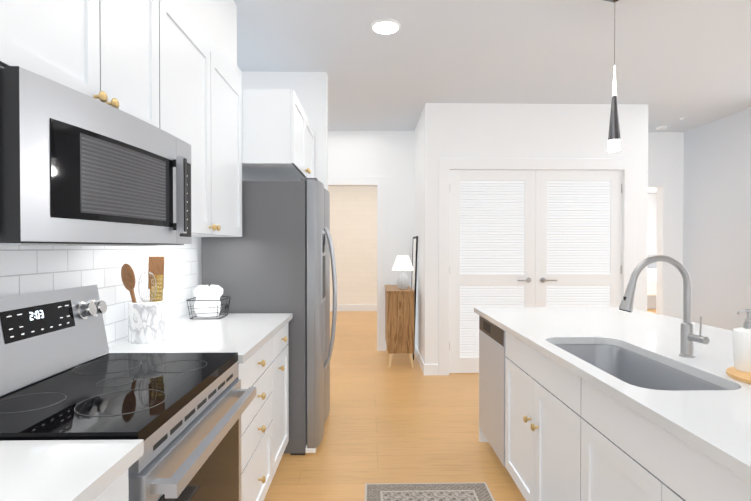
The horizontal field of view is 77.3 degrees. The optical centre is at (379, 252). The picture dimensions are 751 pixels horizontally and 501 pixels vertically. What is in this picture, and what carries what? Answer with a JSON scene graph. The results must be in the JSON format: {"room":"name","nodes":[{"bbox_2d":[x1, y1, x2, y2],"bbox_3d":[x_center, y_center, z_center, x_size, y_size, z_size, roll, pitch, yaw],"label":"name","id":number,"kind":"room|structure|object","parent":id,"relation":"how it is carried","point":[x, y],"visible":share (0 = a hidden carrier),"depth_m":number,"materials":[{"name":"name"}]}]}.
{"room":"kitchen","nodes":[
{"label":"kitchen","id":0,"kind":"room"},
{"bbox_2d":[197,66,241,286],"bbox_3d":[-1.177,-0.100,1.345,0.120,2.820,9.300,0,1,-1],"label":"wall","id":1,"kind":"structure","parent":0,"point":[199,258],"depth_m":3.00,"materials":[{"name":"white paint"}]},
{"bbox_2d":[0,0,7,67],"bbox_3d":[-0.953,-0.765,0.540,0.292,1.468,0.897,0,1,-1],"label":"upper cabinet","id":2,"kind":"object","parent":1,"relation":"attached to","point":[3,3],"depth_m":1.02,"materials":[{"name":"white wood"}]},
{"bbox_2d":[8,0,163,129],"bbox_3d":[-0.969,-0.774,1.380,0.292,1.468,0.783,0,1,-1],"label":"upper cabinet","id":3,"kind":"object","parent":1,"relation":"attached to","point":[111,52],"depth_m":1.37,"materials":[{"name":"white wood"}]},
{"bbox_2d":[0,66,191,245],"bbox_3d":[-0.889,-0.212,1.387,0.450,0.382,0.770,0,1,-1],"label":"microwave","id":4,"kind":"object","parent":3,"relation":"attached to","point":[77,168],"visible":1,"depth_m":1.18,"materials":[{"name":"silver metal"}]},
{"bbox_2d":[0,237,196,346],"bbox_3d":[-1.088,0.167,0.065,0.008,0.486,5.730,0,1,-1],"label":"backsplash","id":5,"kind":"structure","parent":1,"relation":"attached to","point":[28,269],"depth_m":1.94,"materials":[{"name":"tile"}]},
{"bbox_2d":[164,0,243,236],"bbox_3d":[-0.989,-0.785,2.341,0.292,1.468,1.141,0,1,-1],"label":"upper cabinet","id":6,"kind":"object","parent":1,"relation":"attached to","point":[169,66],"depth_m":2.32,"materials":[{"name":"white wood"}]},
{"bbox_2d":[242,71,327,189],"bbox_3d":[-0.811,-0.130,4.063,0.720,2.820,0.120,0,1,-1],"label":"wall","id":7,"kind":"structure","parent":0,"point":[310,89],"depth_m":3.99,"materials":[{"name":"white paint"}]},
{"bbox_2d":[244,89,313,180],"bbox_3d":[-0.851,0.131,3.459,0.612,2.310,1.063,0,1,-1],"label":"upper cabinet","id":8,"kind":"object","parent":7,"relation":"attached to","point":[279,135],"depth_m":2.92,"materials":[{"name":"white wood"}]},
{"bbox_2d":[328,186,376,304],"bbox_3d":[-0.902,-0.195,9.852,4.700,2.820,0.100,0,1,-1],"label":"wall","id":9,"kind":"structure","parent":0,"point":[353,221],"depth_m":9.79,"materials":[{"name":"paint"}]},
{"bbox_2d":[330,305,376,310],"bbox_3d":[-0.901,1.151,9.807,4.500,0.130,0.020,0,1,-1],"label":"baseboard","id":10,"kind":"structure","parent":9,"relation":"attached to","point":[356,307],"depth_m":9.80,"materials":[{"name":"white paint"}]},
{"bbox_2d":[415,110,422,358],"bbox_3d":[0.519,-0.147,5.510,0.120,2.820,1.040,0,1,-1],"label":"wall","id":11,"kind":"structure","parent":0,"point":[419,128],"depth_m":5.42,"materials":[{"name":"white paint"}]},
{"bbox_2d":[414,344,425,374],"bbox_3d":[0.455,1.209,5.455,0.016,0.110,1.176,0,1,-1],"label":"baseboard","id":12,"kind":"structure","parent":11,"relation":"attached to","point":[423,366],"depth_m":5.19,"materials":[{"name":"white paint"}]},
{"bbox_2d":[264,309,655,500],"bbox_3d":[2.029,1.295,4.966,12.435,0.050,16.620,0,1,-1],"label":"floor","id":13,"kind":"structure","parent":0,"point":[400,420],"depth_m":3.37,"materials":[{"name":"brown wood"}]},
{"bbox_2d":[0,439,143,500],"bbox_3d":[-0.797,0.862,0.544,0.601,0.914,0.922,0,1,-1],"label":"base cabinet","id":14,"kind":"object","parent":13,"relation":"on","point":[63,470],"visible":0.96,"depth_m":0.85,"materials":[{"name":"white stone"}]},
{"bbox_2d":[0,285,255,500],"bbox_3d":[-0.781,0.716,1.400,0.650,1.186,0.771,0,1,-1],"label":"range","id":15,"kind":"object","parent":13,"relation":"on","point":[180,414],"visible":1,"depth_m":1.35,"materials":[{"name":"silver metal"}]},
{"bbox_2d":[96,313,292,500],"bbox_3d":[-0.829,0.842,2.367,0.611,0.914,1.142,0,1,-1],"label":"base cabinet","id":16,"kind":"object","parent":13,"relation":"on","point":[257,343],"visible":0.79,"depth_m":2.25,"materials":[{"name":"white"}]},
{"bbox_2d":[121,257,164,343],"bbox_3d":[-1.026,0.202,2.053,0.148,0.370,0.186,0,1,-1],"label":"utensil crock","id":17,"kind":"object","parent":16,"relation":"on","point":[146,320],"visible":1,"depth_m":2.02,"materials":[{"name":"stone"}]},
{"bbox_2d":[186,285,230,318],"bbox_3d":[-1.006,0.283,2.773,0.206,0.190,0.216,0,1,-1],"label":"wire basket","id":18,"kind":"object","parent":16,"relation":"on","point":[207,304],"visible":1,"depth_m":2.72,"materials":[{"name":"black"}]},
{"bbox_2d":[201,178,336,454],"bbox_3d":[-0.719,0.403,3.416,0.820,1.767,0.910,0,1,-1],"label":"refrigerator","id":19,"kind":"object","parent":13,"relation":"on","point":[278,255],"visible":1,"depth_m":2.96,"materials":[{"name":"grey metal"}]},
{"bbox_2d":[385,285,413,367],"bbox_3d":[0.224,0.839,5.571,0.300,0.852,0.857,0,1,-1],"label":"sideboard","id":20,"kind":"object","parent":13,"relation":"on","point":[399,320],"visible":0.96,"depth_m":5.16,"materials":[{"name":"brown wood"}]},
{"bbox_2d":[392,255,413,288],"bbox_3d":[0.268,0.222,5.379,0.259,0.385,0.259,0,1,-1],"label":"table lamp","id":21,"kind":"object","parent":20,"relation":"on","point":[402,263],"visible":1,"depth_m":5.32,"materials":[{"name":"white fabric"}]},
{"bbox_2d":[411,236,417,359],"bbox_3d":[0.416,0.530,5.760,0.065,1.460,0.450,0,1,-1],"label":"picture frame","id":22,"kind":"object","parent":13,"relation":"on","point":[414,263],"visible":0.52,"depth_m":5.54,"materials":[{"name":"black"}]},
{"bbox_2d":[364,482,494,500],"bbox_3d":[0.270,1.298,2.010,0.680,0.009,1.240,0,1,-1],"label":"rug","id":23,"kind":"object","parent":13,"relation":"on","point":[473,491],"visible":1,"depth_m":2.52,"materials":[{"name":"grey fabric"}]},
{"bbox_2d":[479,315,505,465],"bbox_3d":[1.009,0.854,2.901,0.657,0.878,0.589,0,1,-1],"label":"dishwasher","id":24,"kind":"object","parent":13,"relation":"on","point":[492,356],"visible":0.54,"depth_m":2.84,"materials":[{"name":"silver metal"}]},
{"bbox_2d":[479,330,750,500],"bbox_3d":[1.054,0.876,0.685,0.714,0.882,5.071,0,1,-1],"label":"kitchen island","id":25,"kind":"object","parent":13,"relation":"on","point":[570,436],"visible":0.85,"depth_m":1.70,"materials":[{"name":"white"}]},
{"bbox_2d":[474,307,750,482],"bbox_3d":[1.236,0.419,0.684,1.070,0.032,5.130,0,1,-1],"label":"island countertop","id":26,"kind":"structure","parent":25,"relation":"on","point":[714,425],"depth_m":1.69,"materials":[{"name":"stone"}]},
{"bbox_2d":[619,255,709,357],"bbox_3d":[1.048,0.200,1.742,0.286,0.382,0.113,0,1,-1],"label":"faucet","id":27,"kind":"object","parent":26,"relation":"on","point":[688,337],"visible":1,"depth_m":1.76,"materials":[{"name":"silver metal"}]},
{"bbox_2d":[726,367,750,383],"bbox_3d":[1.231,0.386,1.449,0.260,0.016,0.260,0,1,-1],"label":"wood tray","id":28,"kind":"object","parent":26,"relation":"on","point":[738,375],"visible":0.71,"depth_m":1.46,"materials":[{"name":"beige wood"}]},
{"bbox_2d":[732,309,750,372],"bbox_3d":[1.179,0.279,1.506,0.097,0.197,0.086,0,1,-1],"label":"soap dispenser","id":29,"kind":"object","parent":28,"relation":"on","point":[741,340],"visible":1,"depth_m":1.49,"materials":[{"name":"white ceramic"}]},
{"bbox_2d":[647,254,656,308],"bbox_3d":[6.375,0.641,11.082,1.960,1.180,2.110,0,1,-1],"label":"bed","id":30,"kind":"object","parent":13,"relation":"on","point":[651,285],"depth_m":10.05,"materials":[{"name":"grey"}]},
{"bbox_2d":[233,0,750,193],"bbox_3d":[2.029,-1.600,4.933,12.435,0.100,16.620,0,1,-1],"label":"ceiling","id":31,"kind":"structure","parent":0,"point":[688,60],"depth_m":3.62,"materials":[{"name":"white paint"}]},
{"bbox_2d":[371,19,399,33],"bbox_3d":[0.041,-1.521,3.164,0.200,0.018,0.200,0,1,-1],"label":"recessed light","id":32,"kind":"object","parent":31,"relation":"in","point":[385,26],"visible":0.98,"depth_m":3.13,"materials":[{"name":"white"}]},
{"bbox_2d":[603,0,620,151],"bbox_3d":[1.380,-1.063,2.756,0.170,0.925,0.170,0,1,-1],"label":"pendant lamp","id":33,"kind":"object","parent":31,"relation":"hanging from","point":[614,140],"visible":1,"depth_m":2.74,"materials":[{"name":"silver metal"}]},
{"bbox_2d":[656,126,666,129],"bbox_3d":[3.489,-1.545,5.813,0.119,0.030,0.119,0,1,-7],"label":"smoke detector","id":34,"kind":"object","parent":31,"relation":"attached to","point":[664,127],"depth_m":5.77,"materials":[{"name":"white paint"}]},
{"bbox_2d":[328,130,683,319],"bbox_3d":[1.366,-0.153,6.107,5.395,2.820,0.120,0,1,-1],"label":"wall","id":35,"kind":"structure","parent":0,"point":[390,155],"depth_m":6.02,"materials":[{"name":"white paint"}]},
{"bbox_2d":[328,176,671,350],"bbox_3d":[1.373,0.138,6.101,4.810,2.237,0.138,0,1,-1],"label":"door frame","id":36,"kind":"structure","parent":35,"relation":"attached to","point":[663,186],"depth_m":6.06,"materials":[{"name":"white paint"}]},
{"bbox_2d":[423,103,647,363],"bbox_3d":[1.639,-0.140,4.947,2.335,2.820,0.110,0,1,-1],"label":"wall","id":37,"kind":"structure","parent":0,"point":[471,130],"depth_m":4.88,"materials":[{"name":"white paint"}]},
{"bbox_2d":[449,170,621,372],"bbox_3d":[1.637,0.197,4.910,1.830,2.125,0.101,0,1,-1],"label":"doors","id":38,"kind":"structure","parent":37,"relation":"in","point":[535,238],"depth_m":4.93,"materials":[{"name":"white paint"}]},
{"bbox_2d":[438,158,634,374],"bbox_3d":[1.637,0.144,4.941,2.050,2.251,0.128,0,1,-1],"label":"trim","id":39,"kind":"structure","parent":37,"relation":"attached to","point":[626,167],"depth_m":4.87,"materials":[{"name":"white paint"}]},
{"bbox_2d":[648,194,656,253],"bbox_3d":[4.705,-0.231,13.064,6.300,2.820,0.100,0,1,-1],"label":"wall","id":40,"kind":"structure","parent":0,"point":[652,223],"depth_m":13.05,"materials":[{"name":"white paint"}]},
{"bbox_2d":[683,108,750,330],"bbox_3d":[4.096,-0.101,1.450,0.120,2.820,9.300,0,1,-1],"label":"wall","id":41,"kind":"structure","parent":0,"point":[717,216],"depth_m":5.46,"materials":[{"name":"white paint"}]}
]}

